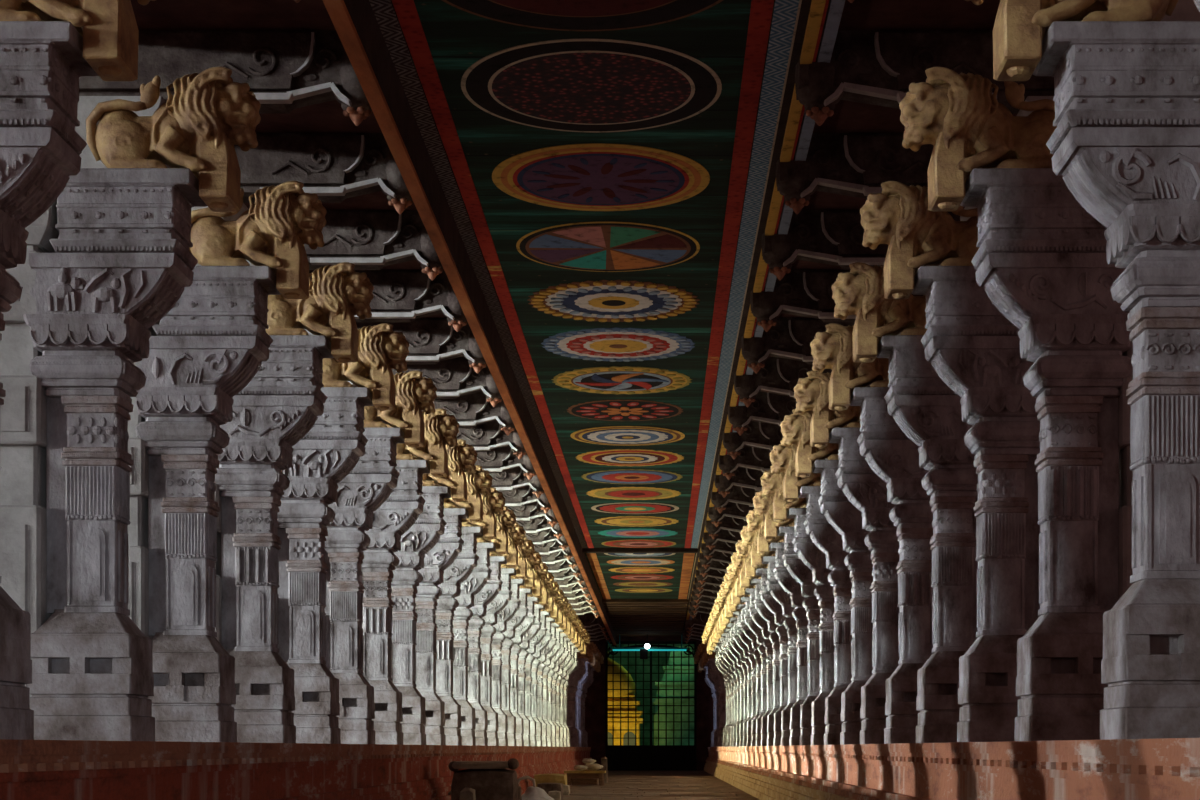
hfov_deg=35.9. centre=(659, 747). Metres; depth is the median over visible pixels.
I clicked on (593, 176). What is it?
ceiling medallion
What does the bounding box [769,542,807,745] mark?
carved column
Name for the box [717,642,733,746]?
carved column
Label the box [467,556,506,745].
carved column
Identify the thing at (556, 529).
pendant
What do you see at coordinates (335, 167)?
bracket
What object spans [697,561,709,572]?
pendant
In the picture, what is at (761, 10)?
trim
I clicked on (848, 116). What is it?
ceiling
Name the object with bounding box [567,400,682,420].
ceiling medallion
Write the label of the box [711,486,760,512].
bracket
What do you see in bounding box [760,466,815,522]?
lion statue
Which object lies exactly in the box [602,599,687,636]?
ceiling
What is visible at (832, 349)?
lion statue
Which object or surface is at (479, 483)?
lion statue
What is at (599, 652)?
lion statue
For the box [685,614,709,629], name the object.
bracket
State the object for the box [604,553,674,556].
ceiling medallion
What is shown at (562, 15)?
ceiling medallion
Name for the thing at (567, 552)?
pendant
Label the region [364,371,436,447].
lion statue
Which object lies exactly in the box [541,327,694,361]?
ceiling medallion
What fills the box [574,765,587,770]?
cloth sack
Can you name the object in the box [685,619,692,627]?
pendant
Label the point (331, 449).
carved column
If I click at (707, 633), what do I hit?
lion statue
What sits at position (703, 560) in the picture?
pendant
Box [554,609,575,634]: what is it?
lion statue
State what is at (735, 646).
carved column
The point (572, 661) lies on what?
carved column
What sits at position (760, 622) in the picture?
carved column
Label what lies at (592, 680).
carved column
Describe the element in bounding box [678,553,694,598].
trim
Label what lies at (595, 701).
wall
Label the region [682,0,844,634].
trim
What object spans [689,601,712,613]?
bracket
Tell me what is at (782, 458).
lion statue
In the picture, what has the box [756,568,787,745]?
carved column
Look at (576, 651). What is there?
carved column
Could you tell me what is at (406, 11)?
trim
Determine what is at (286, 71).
bracket
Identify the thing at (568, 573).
bracket
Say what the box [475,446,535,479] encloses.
bracket
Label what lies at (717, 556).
bracket
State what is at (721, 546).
bracket
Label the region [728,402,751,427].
pendant
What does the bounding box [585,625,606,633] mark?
bracket
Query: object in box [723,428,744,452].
pendant
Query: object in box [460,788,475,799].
stone block
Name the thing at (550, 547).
bracket
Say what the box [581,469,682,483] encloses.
ceiling medallion
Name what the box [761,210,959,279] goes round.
bracket
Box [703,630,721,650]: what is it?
lion statue
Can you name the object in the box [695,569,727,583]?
bracket
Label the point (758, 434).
bracket
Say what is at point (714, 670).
carved column
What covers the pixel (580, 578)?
pendant
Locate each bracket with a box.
[79,30,371,125]
[234,133,411,213]
[304,210,442,279]
[309,270,466,331]
[356,318,485,372]
[392,357,501,406]
[434,391,514,435]
[456,421,525,459]
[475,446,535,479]
[490,467,543,497]
[498,486,550,512]
[507,502,556,526]
[516,516,562,538]
[525,529,567,549]
[534,541,572,559]
[540,551,576,568]
[546,560,580,576]
[552,569,583,584]
[554,577,586,590]
[559,584,589,597]
[564,590,592,602]
[568,596,594,608]
[571,602,597,613]
[575,607,599,617]
[578,614,604,629]
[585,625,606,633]
[588,629,608,636]
[589,632,609,640]
[589,635,611,642]
[683,630,702,640]
[683,635,702,642]
[684,627,702,636]
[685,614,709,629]
[685,624,704,633]
[688,606,711,617]
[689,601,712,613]
[690,595,715,608]
[691,590,717,602]
[693,583,720,597]
[694,576,723,590]
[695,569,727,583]
[697,560,728,576]
[699,551,731,568]
[701,541,736,559]
[703,529,741,549]
[705,516,747,538]
[708,502,754,526]
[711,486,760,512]
[714,467,813,497]
[718,446,824,479]
[723,421,782,458]
[728,391,851,435]
[734,357,874,406]
[741,318,854,372]
[750,270,922,331]
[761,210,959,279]
[776,133,932,213]
[795,30,1054,125]
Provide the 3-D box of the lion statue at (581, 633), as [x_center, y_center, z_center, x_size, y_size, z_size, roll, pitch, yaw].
[-2.964,-3.701,60.581,1.046,0.822,0.412,0,0,0]
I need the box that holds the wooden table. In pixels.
[564,771,605,785]
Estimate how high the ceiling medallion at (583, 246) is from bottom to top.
0.024 m
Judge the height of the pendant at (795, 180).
0.545 m
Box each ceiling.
[131,0,592,613]
[390,0,774,598]
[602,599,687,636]
[697,0,1049,613]
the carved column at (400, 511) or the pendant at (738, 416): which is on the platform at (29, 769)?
the carved column at (400, 511)
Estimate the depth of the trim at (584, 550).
46.40 m
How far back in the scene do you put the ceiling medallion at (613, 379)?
25.16 m
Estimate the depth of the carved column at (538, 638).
47.00 m
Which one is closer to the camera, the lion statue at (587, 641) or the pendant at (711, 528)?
the pendant at (711, 528)
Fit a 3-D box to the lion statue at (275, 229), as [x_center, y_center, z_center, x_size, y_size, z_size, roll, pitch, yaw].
[-2.964,-3.701,13.540,1.046,0.822,0.412,0,0,0]
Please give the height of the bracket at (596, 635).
0.660 m
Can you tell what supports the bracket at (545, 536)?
on the carved column at (529, 620)
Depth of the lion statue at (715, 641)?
58.24 m
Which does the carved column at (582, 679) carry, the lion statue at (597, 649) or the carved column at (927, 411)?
the lion statue at (597, 649)
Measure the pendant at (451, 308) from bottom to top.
0.545 m
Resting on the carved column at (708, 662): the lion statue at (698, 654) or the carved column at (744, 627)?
the lion statue at (698, 654)
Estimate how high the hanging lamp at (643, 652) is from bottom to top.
1.150 m
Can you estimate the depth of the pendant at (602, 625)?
71.64 m
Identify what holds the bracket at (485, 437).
on the carved column at (466, 560)
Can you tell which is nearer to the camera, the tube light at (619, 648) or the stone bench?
the stone bench
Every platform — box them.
[0,739,594,799]
[704,738,1199,799]
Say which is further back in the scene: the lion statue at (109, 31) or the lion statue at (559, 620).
the lion statue at (559, 620)
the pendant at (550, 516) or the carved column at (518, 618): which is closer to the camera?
the pendant at (550, 516)
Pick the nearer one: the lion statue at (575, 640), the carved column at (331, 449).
the carved column at (331, 449)
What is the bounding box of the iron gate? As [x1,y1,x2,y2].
[605,641,695,770]
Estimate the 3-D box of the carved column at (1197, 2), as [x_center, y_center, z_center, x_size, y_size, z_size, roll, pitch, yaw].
[2.650,-2.370,6.980,1.560,4.660,0.812,0,0,0]
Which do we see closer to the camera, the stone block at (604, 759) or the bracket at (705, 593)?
the stone block at (604, 759)
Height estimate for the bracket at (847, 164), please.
0.660 m
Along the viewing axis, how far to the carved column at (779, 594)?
33.54 m
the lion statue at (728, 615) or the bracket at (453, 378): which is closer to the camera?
the bracket at (453, 378)
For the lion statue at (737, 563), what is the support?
on the carved column at (765, 613)
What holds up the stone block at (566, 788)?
on the floor
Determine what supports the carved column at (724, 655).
on the platform at (1161, 768)
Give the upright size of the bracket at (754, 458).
0.660 m
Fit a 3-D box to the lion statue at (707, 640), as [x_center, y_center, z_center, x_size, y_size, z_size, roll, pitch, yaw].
[2.004,-3.701,65.060,1.086,0.822,0.413,0,0,0]
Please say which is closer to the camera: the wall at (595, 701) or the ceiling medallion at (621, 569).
the ceiling medallion at (621, 569)
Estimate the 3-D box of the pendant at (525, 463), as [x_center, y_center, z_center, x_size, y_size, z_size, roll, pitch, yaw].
[-2.220,-4.928,31.476,0.364,0.545,0.364,0,0,0]
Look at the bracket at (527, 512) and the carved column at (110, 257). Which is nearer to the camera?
the carved column at (110, 257)
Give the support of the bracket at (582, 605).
on the carved column at (572, 661)
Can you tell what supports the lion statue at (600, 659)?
on the carved column at (591, 667)
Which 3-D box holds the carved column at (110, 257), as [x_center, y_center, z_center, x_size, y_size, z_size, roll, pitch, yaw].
[-3.590,-2.370,11.460,1.560,4.660,0.812,0,0,0]
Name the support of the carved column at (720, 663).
on the platform at (1161, 768)
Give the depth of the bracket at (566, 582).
53.70 m
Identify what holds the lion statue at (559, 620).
on the carved column at (547, 638)
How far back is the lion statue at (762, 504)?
29.08 m
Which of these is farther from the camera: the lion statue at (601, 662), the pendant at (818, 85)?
the lion statue at (601, 662)
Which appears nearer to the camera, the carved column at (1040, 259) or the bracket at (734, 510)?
the carved column at (1040, 259)
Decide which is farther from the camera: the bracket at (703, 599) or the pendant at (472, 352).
the bracket at (703, 599)
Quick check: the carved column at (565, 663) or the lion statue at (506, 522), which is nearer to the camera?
the lion statue at (506, 522)
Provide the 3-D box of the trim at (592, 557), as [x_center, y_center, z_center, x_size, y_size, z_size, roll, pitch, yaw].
[-1.777,-5.026,64.525,0.245,0.028,35.550,0,0,0]
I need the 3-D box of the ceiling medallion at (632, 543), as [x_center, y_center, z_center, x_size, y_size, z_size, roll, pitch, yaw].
[-0.520,-5.017,45.441,1.840,0.026,1.840,0,0,0]
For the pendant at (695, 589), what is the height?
0.545 m
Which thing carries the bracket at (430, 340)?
on the carved column at (400, 511)
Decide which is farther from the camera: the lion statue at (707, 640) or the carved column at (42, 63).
the lion statue at (707, 640)
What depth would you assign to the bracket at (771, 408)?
26.84 m
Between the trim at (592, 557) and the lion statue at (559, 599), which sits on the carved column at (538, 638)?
the lion statue at (559, 599)
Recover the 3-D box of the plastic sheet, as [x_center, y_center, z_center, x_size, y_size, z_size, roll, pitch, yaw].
[-2.205,0.840,32.700,0.713,0.320,1.460,0,0,0]
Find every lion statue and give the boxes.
[0,0,155,80]
[86,67,260,211]
[189,181,326,298]
[266,262,373,362]
[322,323,408,410]
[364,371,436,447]
[386,408,458,477]
[409,439,476,501]
[432,465,492,522]
[451,487,504,539]
[467,506,515,554]
[481,522,525,567]
[493,536,533,578]
[501,549,541,588]
[513,560,547,597]
[522,572,553,604]
[530,581,558,612]
[537,589,563,618]
[543,597,567,624]
[548,603,571,629]
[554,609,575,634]
[559,615,578,639]
[563,620,582,643]
[566,625,584,647]
[570,629,587,650]
[577,642,596,662]
[581,633,590,653]
[582,647,598,665]
[592,650,600,667]
[594,654,601,669]
[596,655,603,672]
[694,654,706,669]
[694,657,701,672]
[695,651,704,667]
[697,649,713,665]
[698,642,715,662]
[702,635,714,653]
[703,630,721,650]
[705,625,723,647]
[706,620,724,643]
[708,615,723,639]
[710,609,732,634]
[712,603,735,629]
[715,597,739,624]
[717,589,744,618]
[720,581,748,612]
[723,573,754,604]
[727,563,759,597]
[731,552,767,588]
[735,540,774,578]
[740,525,782,567]
[746,507,791,554]
[753,488,803,539]
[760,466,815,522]
[769,440,832,501]
[780,409,846,477]
[793,371,860,447]
[810,323,888,410]
[831,262,926,362]
[860,181,979,298]
[899,67,1056,211]
[965,0,1177,80]
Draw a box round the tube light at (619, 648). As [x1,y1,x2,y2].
[607,635,687,650]
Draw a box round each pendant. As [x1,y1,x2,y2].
[333,50,371,110]
[380,151,411,200]
[414,225,442,268]
[442,284,466,321]
[464,330,485,364]
[482,368,501,398]
[497,399,514,427]
[509,428,525,452]
[520,452,535,473]
[529,473,543,491]
[537,492,550,507]
[544,508,556,521]
[551,521,562,534]
[556,534,567,545]
[562,545,572,555]
[566,556,576,564]
[573,565,580,572]
[574,574,583,580]
[600,618,604,627]
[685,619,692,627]
[689,601,698,610]
[690,595,700,605]
[691,590,701,599]
[693,587,703,593]
[694,576,705,587]
[695,571,707,580]
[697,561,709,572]
[699,552,711,564]
[701,542,714,555]
[703,531,717,545]
[705,519,720,534]
[708,506,724,521]
[711,491,728,507]
[714,473,732,491]
[718,454,738,473]
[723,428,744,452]
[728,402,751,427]
[734,371,759,398]
[741,333,769,364]
[750,286,782,321]
[761,229,797,268]
[776,154,816,200]
[795,54,842,110]
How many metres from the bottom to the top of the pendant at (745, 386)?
0.545 m
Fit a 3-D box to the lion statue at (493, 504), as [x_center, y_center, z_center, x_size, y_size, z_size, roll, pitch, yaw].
[-2.964,-3.701,29.221,1.046,0.822,0.412,0,0,0]
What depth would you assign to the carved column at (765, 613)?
38.02 m
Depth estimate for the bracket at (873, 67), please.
13.39 m
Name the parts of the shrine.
cornice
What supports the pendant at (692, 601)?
attached to the bracket at (703, 599)
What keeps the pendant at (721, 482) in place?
attached to the bracket at (743, 477)
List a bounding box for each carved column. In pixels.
[0,21,97,739]
[0,77,206,740]
[75,96,280,741]
[191,203,333,742]
[246,260,373,743]
[305,329,404,743]
[348,381,429,744]
[382,421,450,744]
[415,508,467,744]
[436,527,482,744]
[453,542,495,745]
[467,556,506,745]
[480,568,515,745]
[491,579,524,745]
[501,588,531,745]
[510,597,538,745]
[518,604,544,745]
[525,611,549,745]
[531,617,554,745]
[537,623,559,746]
[542,628,563,746]
[547,633,567,746]
[552,638,570,746]
[556,642,574,746]
[560,645,577,746]
[563,649,579,746]
[567,658,587,746]
[575,661,589,746]
[578,664,590,746]
[580,666,593,746]
[583,669,595,746]
[703,668,714,746]
[704,666,716,746]
[705,664,718,746]
[707,661,719,746]
[708,658,726,746]
[713,649,728,746]
[715,645,731,746]
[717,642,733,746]
[719,638,736,746]
[721,633,740,746]
[724,628,743,746]
[727,623,747,745]
[730,617,751,745]
[733,611,756,745]
[737,604,761,745]
[741,597,766,745]
[745,588,772,745]
[750,579,780,745]
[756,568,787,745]
[762,556,797,745]
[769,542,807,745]
[777,458,827,744]
[787,423,848,744]
[799,486,851,744]
[812,460,872,744]
[829,333,899,743]
[850,265,939,743]
[876,207,977,742]
[911,96,1053,741]
[960,0,1199,740]
[1032,21,1199,739]
[1193,0,1199,11]
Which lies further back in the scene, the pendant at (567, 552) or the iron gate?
the iron gate
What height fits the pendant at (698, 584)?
0.545 m
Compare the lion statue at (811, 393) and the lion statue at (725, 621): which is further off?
the lion statue at (725, 621)
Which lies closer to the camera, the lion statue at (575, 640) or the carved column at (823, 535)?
the carved column at (823, 535)
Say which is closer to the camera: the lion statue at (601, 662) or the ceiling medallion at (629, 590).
the ceiling medallion at (629, 590)
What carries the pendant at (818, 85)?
attached to the bracket at (873, 67)
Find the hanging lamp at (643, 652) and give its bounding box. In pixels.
[640,634,649,658]
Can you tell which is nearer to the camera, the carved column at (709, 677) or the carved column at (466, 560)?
the carved column at (466, 560)
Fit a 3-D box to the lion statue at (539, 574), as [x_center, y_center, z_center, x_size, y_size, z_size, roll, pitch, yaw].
[-2.964,-3.701,40.420,1.046,0.822,0.412,0,0,0]
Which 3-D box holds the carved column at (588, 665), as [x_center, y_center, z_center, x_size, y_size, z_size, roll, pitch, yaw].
[-3.590,-2.370,76.420,1.560,4.660,0.812,0,0,0]
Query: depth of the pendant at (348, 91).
13.41 m
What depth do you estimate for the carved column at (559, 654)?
55.93 m
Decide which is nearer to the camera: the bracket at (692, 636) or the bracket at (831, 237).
the bracket at (831, 237)
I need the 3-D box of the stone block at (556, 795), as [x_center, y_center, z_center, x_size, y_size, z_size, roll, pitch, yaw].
[-1.925,0.888,33.796,0.229,0.224,0.415,0,0,0]
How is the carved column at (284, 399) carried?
on the platform at (29, 769)
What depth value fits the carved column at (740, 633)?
46.97 m
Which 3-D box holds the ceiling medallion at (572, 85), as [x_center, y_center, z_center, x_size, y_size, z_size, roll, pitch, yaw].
[-0.520,-5.018,14.081,1.980,0.024,1.980,0,0,0]
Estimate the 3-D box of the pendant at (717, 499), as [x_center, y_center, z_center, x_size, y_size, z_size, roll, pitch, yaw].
[1.170,-4.928,35.956,0.364,0.545,0.364,0,0,0]
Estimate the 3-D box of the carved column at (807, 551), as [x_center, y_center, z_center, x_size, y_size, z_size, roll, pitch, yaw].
[2.650,-2.370,27.140,1.560,4.660,0.812,0,0,0]
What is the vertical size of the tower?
6.100 m
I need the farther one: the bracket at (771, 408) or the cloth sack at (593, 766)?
the cloth sack at (593, 766)
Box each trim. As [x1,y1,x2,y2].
[323,0,615,644]
[369,0,587,547]
[392,0,593,547]
[582,548,697,552]
[586,553,610,598]
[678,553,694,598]
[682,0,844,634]
[685,0,773,547]
[688,0,801,597]
[691,0,798,547]
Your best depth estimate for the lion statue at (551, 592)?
44.76 m
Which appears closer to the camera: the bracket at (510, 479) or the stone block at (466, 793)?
the stone block at (466, 793)
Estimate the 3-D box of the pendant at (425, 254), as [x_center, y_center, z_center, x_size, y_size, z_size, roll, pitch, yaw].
[-2.220,-4.928,18.036,0.364,0.545,0.364,0,0,0]
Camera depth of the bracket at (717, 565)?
49.25 m
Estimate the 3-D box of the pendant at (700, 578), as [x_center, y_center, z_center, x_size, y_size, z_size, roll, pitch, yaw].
[1.170,-4.928,51.636,0.364,0.545,0.364,0,0,0]
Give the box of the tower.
[652,646,693,744]
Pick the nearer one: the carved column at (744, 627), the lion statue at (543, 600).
the lion statue at (543, 600)
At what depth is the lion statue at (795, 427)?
22.36 m
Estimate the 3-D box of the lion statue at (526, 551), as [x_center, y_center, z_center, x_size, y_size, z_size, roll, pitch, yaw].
[-2.964,-3.701,35.941,1.046,0.822,0.412,0,0,0]
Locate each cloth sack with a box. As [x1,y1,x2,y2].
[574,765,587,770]
[582,758,595,763]
[585,763,602,769]
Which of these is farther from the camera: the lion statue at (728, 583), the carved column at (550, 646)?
the carved column at (550, 646)
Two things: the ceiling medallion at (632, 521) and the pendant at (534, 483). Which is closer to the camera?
the pendant at (534, 483)
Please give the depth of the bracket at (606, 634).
76.13 m
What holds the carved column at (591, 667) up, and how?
on the platform at (29, 769)
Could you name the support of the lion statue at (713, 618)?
on the carved column at (733, 652)
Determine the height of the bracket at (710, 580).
0.660 m
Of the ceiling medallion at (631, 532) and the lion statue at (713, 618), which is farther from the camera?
the lion statue at (713, 618)
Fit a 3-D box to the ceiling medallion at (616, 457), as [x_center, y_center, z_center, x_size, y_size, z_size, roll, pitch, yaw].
[-0.520,-5.013,32.001,1.875,0.034,1.886,0,0,0]
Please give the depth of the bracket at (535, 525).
40.26 m
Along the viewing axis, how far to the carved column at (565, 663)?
60.43 m
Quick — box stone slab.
[534,774,566,786]
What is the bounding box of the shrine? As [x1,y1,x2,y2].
[608,652,642,744]
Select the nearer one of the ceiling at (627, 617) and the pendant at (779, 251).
the pendant at (779, 251)
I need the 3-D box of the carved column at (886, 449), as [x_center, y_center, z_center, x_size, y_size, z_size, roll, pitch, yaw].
[2.650,-2.370,18.180,1.560,4.660,0.812,0,0,0]
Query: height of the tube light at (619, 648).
0.785 m
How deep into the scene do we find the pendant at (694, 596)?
58.23 m
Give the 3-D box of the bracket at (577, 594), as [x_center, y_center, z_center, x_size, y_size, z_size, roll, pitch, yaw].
[-3.304,-4.890,58.343,2.532,0.660,0.436,0,0,0]
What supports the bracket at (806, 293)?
on the carved column at (860, 484)
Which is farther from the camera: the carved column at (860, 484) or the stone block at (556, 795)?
the stone block at (556, 795)
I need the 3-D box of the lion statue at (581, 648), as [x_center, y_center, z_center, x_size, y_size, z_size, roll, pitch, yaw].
[-2.964,-3.701,62.821,1.046,0.822,0.412,0,0,0]
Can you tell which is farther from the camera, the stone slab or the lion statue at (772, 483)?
the stone slab
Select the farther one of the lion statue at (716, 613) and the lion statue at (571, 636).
the lion statue at (571, 636)
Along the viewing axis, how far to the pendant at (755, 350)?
22.37 m
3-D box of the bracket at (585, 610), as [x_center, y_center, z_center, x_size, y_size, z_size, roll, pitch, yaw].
[-3.304,-4.890,65.062,2.532,0.660,0.436,0,0,0]
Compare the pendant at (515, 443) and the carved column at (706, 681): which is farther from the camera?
the carved column at (706, 681)
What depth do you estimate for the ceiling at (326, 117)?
13.30 m
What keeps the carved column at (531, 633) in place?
on the platform at (29, 769)
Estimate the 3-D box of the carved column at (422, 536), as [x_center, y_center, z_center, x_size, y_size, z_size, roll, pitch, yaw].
[-3.590,-2.370,24.900,1.560,4.660,0.812,0,0,0]
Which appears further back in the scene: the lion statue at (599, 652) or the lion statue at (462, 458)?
the lion statue at (599, 652)
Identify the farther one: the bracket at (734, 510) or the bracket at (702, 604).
the bracket at (702, 604)
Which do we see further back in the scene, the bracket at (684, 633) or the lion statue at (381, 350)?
the bracket at (684, 633)
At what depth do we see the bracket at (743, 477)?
33.56 m
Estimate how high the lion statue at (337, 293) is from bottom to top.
0.822 m
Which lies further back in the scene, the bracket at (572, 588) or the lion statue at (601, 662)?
the lion statue at (601, 662)
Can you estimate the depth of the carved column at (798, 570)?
29.07 m
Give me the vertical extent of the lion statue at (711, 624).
0.822 m
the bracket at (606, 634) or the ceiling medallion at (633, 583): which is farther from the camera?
the bracket at (606, 634)
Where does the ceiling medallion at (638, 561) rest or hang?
attached to the ceiling at (715, 36)
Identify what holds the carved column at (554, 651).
on the platform at (29, 769)
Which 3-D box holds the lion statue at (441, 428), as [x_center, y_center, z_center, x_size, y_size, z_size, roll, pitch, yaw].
[-2.964,-3.701,22.500,1.046,0.822,0.412,0,0,0]
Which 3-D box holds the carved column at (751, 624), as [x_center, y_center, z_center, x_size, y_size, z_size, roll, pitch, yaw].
[2.650,-2.370,42.815,1.560,4.660,0.822,0,0,0]
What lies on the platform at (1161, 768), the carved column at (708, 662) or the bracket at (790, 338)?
the carved column at (708, 662)
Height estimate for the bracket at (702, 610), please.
0.660 m
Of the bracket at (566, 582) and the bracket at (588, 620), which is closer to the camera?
the bracket at (566, 582)
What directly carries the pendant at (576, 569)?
attached to the bracket at (563, 565)
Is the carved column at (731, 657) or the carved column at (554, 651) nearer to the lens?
the carved column at (554, 651)
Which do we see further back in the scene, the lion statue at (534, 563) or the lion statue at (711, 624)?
the lion statue at (711, 624)
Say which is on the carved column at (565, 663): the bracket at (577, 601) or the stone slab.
the bracket at (577, 601)
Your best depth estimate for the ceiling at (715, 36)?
17.47 m
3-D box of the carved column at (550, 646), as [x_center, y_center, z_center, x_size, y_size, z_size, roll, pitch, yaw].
[-3.590,-2.370,51.780,1.560,4.660,0.812,0,0,0]
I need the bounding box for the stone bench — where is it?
[448,758,518,799]
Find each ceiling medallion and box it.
[442,0,722,30]
[461,39,721,132]
[492,143,709,210]
[516,222,699,271]
[528,280,699,321]
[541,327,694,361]
[551,366,691,393]
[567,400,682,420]
[570,426,684,445]
[576,449,683,465]
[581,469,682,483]
[587,487,679,499]
[591,502,678,513]
[595,516,677,526]
[598,528,677,537]
[601,539,675,547]
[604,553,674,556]
[607,558,674,565]
[609,567,674,572]
[611,574,673,579]
[613,581,672,586]
[615,588,672,592]
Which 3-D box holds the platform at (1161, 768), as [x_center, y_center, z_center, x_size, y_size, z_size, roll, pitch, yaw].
[5.880,0.480,37.750,7.900,1.040,87.500,0,0,0]
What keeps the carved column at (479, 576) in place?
on the platform at (29, 769)
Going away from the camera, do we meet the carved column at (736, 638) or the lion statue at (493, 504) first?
the lion statue at (493, 504)
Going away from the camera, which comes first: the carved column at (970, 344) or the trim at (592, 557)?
the carved column at (970, 344)
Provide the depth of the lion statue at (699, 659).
78.40 m
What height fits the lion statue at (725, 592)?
0.822 m
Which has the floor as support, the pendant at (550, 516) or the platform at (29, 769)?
the platform at (29, 769)
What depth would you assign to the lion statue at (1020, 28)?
8.90 m
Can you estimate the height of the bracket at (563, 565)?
0.660 m
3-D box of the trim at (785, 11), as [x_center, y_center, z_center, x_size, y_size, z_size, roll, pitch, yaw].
[0.855,-5.026,20.200,0.160,0.028,52.400,0,0,0]
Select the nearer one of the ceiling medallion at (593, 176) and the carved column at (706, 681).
the ceiling medallion at (593, 176)
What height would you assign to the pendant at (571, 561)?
0.545 m
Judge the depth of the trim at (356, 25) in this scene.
16.21 m
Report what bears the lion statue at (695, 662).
on the carved column at (706, 681)
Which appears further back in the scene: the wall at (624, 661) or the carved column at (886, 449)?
the wall at (624, 661)
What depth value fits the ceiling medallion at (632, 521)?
40.89 m
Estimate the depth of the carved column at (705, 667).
78.36 m
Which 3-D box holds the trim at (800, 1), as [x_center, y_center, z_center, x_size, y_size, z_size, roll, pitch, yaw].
[0.943,-5.022,38.150,0.015,0.036,88.300,0,0,0]
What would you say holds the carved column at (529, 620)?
on the platform at (29, 769)
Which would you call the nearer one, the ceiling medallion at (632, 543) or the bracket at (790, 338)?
the bracket at (790, 338)
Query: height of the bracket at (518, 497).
0.660 m
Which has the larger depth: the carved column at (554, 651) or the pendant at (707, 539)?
the carved column at (554, 651)
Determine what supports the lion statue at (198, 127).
on the carved column at (110, 257)
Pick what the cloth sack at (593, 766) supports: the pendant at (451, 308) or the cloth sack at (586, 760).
the cloth sack at (586, 760)
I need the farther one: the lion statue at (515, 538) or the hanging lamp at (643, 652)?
the hanging lamp at (643, 652)
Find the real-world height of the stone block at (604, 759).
0.753 m
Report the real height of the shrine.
5.900 m
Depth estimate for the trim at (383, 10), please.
16.93 m
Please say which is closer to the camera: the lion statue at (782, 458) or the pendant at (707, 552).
the lion statue at (782, 458)
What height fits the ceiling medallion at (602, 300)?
0.034 m
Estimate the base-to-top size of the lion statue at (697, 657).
0.822 m
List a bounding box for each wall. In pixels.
[585,635,713,770]
[608,644,693,744]
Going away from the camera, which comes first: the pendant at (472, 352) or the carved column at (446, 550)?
the pendant at (472, 352)
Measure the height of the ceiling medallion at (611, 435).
0.036 m
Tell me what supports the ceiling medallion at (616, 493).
attached to the ceiling at (715, 36)
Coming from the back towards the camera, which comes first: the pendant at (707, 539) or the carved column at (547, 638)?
the carved column at (547, 638)
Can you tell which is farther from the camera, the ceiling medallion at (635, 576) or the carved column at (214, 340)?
the ceiling medallion at (635, 576)
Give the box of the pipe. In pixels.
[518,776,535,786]
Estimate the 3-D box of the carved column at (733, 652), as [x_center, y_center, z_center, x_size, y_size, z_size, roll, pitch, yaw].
[2.650,-2.370,54.020,1.560,4.660,0.812,0,0,0]
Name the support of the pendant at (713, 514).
attached to the bracket at (734, 510)
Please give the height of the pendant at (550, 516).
0.545 m
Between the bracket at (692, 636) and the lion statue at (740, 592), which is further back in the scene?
the bracket at (692, 636)
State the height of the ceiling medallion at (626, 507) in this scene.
0.026 m
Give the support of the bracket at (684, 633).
on the carved column at (705, 667)
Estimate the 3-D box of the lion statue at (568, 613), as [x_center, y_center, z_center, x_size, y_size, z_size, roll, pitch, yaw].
[-2.964,-3.701,51.620,1.046,0.822,0.412,0,0,0]
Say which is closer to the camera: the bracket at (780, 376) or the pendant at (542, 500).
the bracket at (780, 376)
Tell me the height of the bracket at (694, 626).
0.660 m
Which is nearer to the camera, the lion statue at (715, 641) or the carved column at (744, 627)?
the carved column at (744, 627)
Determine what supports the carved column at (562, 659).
on the platform at (29, 769)
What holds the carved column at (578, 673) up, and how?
on the platform at (29, 769)
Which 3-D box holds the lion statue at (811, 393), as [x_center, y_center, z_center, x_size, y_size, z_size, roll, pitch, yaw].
[2.004,-3.701,20.260,1.086,0.822,0.413,0,0,0]
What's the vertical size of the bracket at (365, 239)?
0.660 m
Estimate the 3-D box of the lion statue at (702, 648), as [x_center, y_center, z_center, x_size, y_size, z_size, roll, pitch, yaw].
[2.004,-3.701,71.780,1.086,0.822,0.413,0,0,0]
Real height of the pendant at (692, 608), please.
0.545 m
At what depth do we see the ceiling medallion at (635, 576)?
54.32 m
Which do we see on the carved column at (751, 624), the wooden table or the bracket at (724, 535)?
the bracket at (724, 535)
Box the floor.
[561,770,758,799]
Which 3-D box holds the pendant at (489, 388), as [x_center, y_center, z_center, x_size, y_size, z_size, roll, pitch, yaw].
[-2.220,-4.928,24.756,0.364,0.545,0.364,0,0,0]
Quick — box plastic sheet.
[522,786,553,799]
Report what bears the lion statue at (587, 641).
on the carved column at (576, 651)
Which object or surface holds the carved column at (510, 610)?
on the platform at (29, 769)
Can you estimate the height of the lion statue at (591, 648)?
0.822 m
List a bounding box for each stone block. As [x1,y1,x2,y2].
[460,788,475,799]
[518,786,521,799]
[537,783,562,798]
[548,791,560,799]
[563,784,569,794]
[601,757,606,782]
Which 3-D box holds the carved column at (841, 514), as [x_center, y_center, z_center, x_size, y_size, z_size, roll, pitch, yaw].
[2.650,-2.370,22.655,1.560,4.660,0.822,0,0,0]
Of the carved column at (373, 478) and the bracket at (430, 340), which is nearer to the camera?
the carved column at (373, 478)
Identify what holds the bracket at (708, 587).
on the carved column at (731, 657)
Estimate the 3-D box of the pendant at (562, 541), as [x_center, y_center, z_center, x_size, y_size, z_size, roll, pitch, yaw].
[-2.220,-4.928,42.676,0.364,0.545,0.364,0,0,0]

